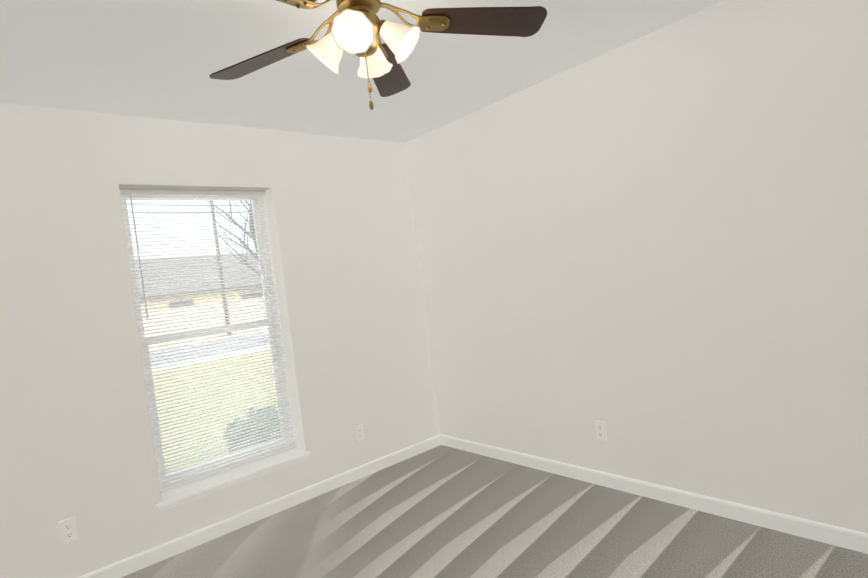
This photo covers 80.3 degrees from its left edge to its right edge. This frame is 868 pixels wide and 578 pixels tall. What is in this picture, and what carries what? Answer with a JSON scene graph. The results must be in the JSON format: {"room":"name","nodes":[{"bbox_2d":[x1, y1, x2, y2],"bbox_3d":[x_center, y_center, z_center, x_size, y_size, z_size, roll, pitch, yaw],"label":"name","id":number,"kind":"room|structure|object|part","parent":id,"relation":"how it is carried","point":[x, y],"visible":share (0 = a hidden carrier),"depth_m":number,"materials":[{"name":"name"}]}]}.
{"room":"empty bedroom","nodes":[
{"label":"empty bedroom","id":0,"kind":"room"},
{"bbox_2d":[0,103,439,577],"bbox_3d":[-1.310,0.243,3.221,3.553,2.490,0.240,-8,2,-41],"label":"wall","id":1,"kind":"structure","parent":0,"point":[76,438],"depth_m":2.78,"materials":[{"name":"paint"}]},
{"bbox_2d":[59,517,78,544],"bbox_3d":[-1.810,1.198,2.550,0.070,0.115,0.009,-8,2,-41],"label":"electrical outlet","id":2,"kind":"object","parent":1,"relation":"attached to","point":[68,530],"visible":1,"depth_m":2.55,"materials":[{"name":"white plastic"}]},
{"bbox_2d":[118,184,161,501],"bbox_3d":[-1.656,0.307,2.868,0.003,1.755,0.164,-8,2,-41],"label":"window reveal side","id":3,"kind":"object","parent":1,"relation":"attached to","point":[118,184],"depth_m":2.80,"materials":[{"name":"paint"}]},
{"bbox_2d":[119,184,271,191],"bbox_3d":[-1.435,-0.610,3.130,0.869,0.003,0.164,-8,2,-41],"label":"window reveal top","id":4,"kind":"object","parent":1,"relation":"attached to","point":[180,187],"visible":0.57,"depth_m":3.07,"materials":[{"name":"paint"}]},
{"bbox_2d":[119,189,296,492],"bbox_3d":[-1.382,0.264,3.213,0.875,1.755,0.106,-8,2,-41],"label":"window","id":5,"kind":"structure","parent":1,"relation":"in","point":[224,461],"depth_m":3.19,"materials":[{"name":"white plastic"}]},
{"bbox_3d":[-1.361,0.260,3.188,0.867,1.741,0.040,-8,2,-41],"label":"window blind rail","id":6,"kind":"part","parent":5,"relation":"part of","materials":[{"name":"white plastic"}]},
{"bbox_2d":[156,448,312,511],"bbox_3d":[-1.213,1.153,3.166,0.931,0.046,0.193,-8,2,-41],"label":"window sill","id":7,"kind":"structure","parent":1,"relation":"attached to","point":[205,487],"depth_m":3.10,"materials":[{"name":"white"}]},
{"bbox_2d":[77,434,440,577],"bbox_3d":[-1.123,1.386,3.126,3.163,0.082,0.014,-8,2,-41],"label":"baseboard","id":8,"kind":"structure","parent":1,"relation":"attached to","point":[143,559],"depth_m":3.12,"materials":[{"name":"white"}]},
{"bbox_2d":[262,188,305,451],"bbox_3d":[-1.004,0.213,3.439,0.003,1.755,0.164,-8,2,-41],"label":"window reveal side","id":9,"kind":"object","parent":1,"relation":"attached to","point":[280,291],"depth_m":3.43,"materials":[{"name":"paint"}]},
{"bbox_2d":[354,424,364,441],"bbox_3d":[-0.529,1.026,3.670,0.070,0.115,0.009,-8,2,-41],"label":"electrical outlet","id":10,"kind":"object","parent":1,"relation":"attached to","point":[359,432],"visible":1,"depth_m":3.67,"materials":[{"name":"white plastic"}]},
{"bbox_2d":[0,0,722,142],"bbox_3d":[-0.182,-1.148,1.703,3.553,0.080,4.170,-8,2,-41],"label":"ceiling","id":11,"kind":"structure","parent":0,"point":[162,59],"depth_m":2.44,"materials":[{"name":"white paint"}]},
{"bbox_2d":[209,0,546,109],"bbox_3d":[-0.252,-0.844,1.692,1.244,0.506,1.260,-8,2,-41],"label":"fan","id":12,"kind":"object","parent":11,"relation":"hanging from","point":[358,28],"visible":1,"depth_m":1.77,"materials":[{"name":"brown wood"}]},
{"bbox_2d":[121,445,867,577],"bbox_3d":[0.115,1.340,1.706,3.203,0.050,3.820,-8,2,-41],"label":"floor","id":13,"kind":"structure","parent":0,"point":[441,511],"depth_m":2.66,"materials":[{"name":"carpet"}]},
{"bbox_2d":[405,0,867,532],"bbox_3d":[1.290,-0.058,2.731,0.240,2.490,3.930,-8,2,-41],"label":"wall","id":14,"kind":"structure","parent":0,"point":[650,250],"depth_m":2.60,"materials":[{"name":"paint"}]},
{"bbox_2d":[594,420,606,440],"bbox_3d":[0.984,0.837,3.038,0.009,0.115,0.070,-8,2,-41],"label":"electrical outlet","id":15,"kind":"object","parent":14,"relation":"attached to","point":[600,430],"visible":1,"depth_m":3.03,"materials":[{"name":"white plastic"}]},
{"bbox_2d":[440,434,867,553],"bbox_3d":[1.284,1.105,2.735,0.014,0.082,3.780,-8,2,-41],"label":"baseboard","id":16,"kind":"structure","parent":14,"relation":"attached to","point":[854,540],"depth_m":2.68,"materials":[{"name":"white"}]},
{"label":"outside","id":17,"kind":"structure","parent":0,"visible":0},
{"bbox_2d":[151,330,277,472],"bbox_3d":[-30.781,3.828,70.353,280.000,0.300,139.460,-8,2,-41],"label":"lawn","id":18,"kind":"structure","parent":17,"point":[154,377],"depth_m":9.78,"materials":[{"name":"green plant"}]},
{"bbox_2d":[127,201,251,335],"bbox_3d":[-10.912,-1.828,26.017,120.003,8.500,1.840,-8,2,-41],"label":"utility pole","id":19,"kind":"object","parent":18,"relation":"on","point":[212,211],"depth_m":25.95,"materials":[{"name":"grey"}]},
{"bbox_2d":[135,252,262,334],"bbox_3d":[-15.107,-0.417,45.051,31.000,5.700,11.000,-8,2,-41],"label":"house","id":20,"kind":"structure","parent":18,"relation":"on","point":[190,278],"depth_m":38.22,"materials":[{"name":"brick"}]},
{"bbox_2d":[142,297,265,346],"bbox_3d":[-15.822,2.235,22.881,20.540,1.780,0.060,-8,2,-41],"label":"house wall","id":21,"kind":"structure","parent":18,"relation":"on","point":[192,315],"depth_m":26.28,"materials":[{"name":"beige wood"}]},
{"bbox_2d":[149,331,269,371],"bbox_3d":[3.448,0.538,30.720,260.000,0.110,8.200,-8,2,-41],"label":"street","id":22,"kind":"structure","parent":18,"relation":"on","point":[152,356],"depth_m":19.66,"materials":[{"name":"grey asphalt"}]},
{"bbox_2d":[207,201,260,275],"bbox_3d":[-10.610,-3.760,33.110,7.140,11.888,6.345,-8,2,-41],"label":"tree","id":23,"kind":"object","parent":18,"relation":"on","point":[251,229],"depth_m":33.12,"materials":[{"name":"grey plant"}]},
{"bbox_2d":[223,406,280,451],"bbox_3d":[-1.975,1.629,5.906,0.809,0.557,0.758,-8,2,-41],"label":"bush","id":24,"kind":"object","parent":18,"relation":"on","point":[254,428],"depth_m":5.66,"materials":[{"name":"green plant"}]}
]}

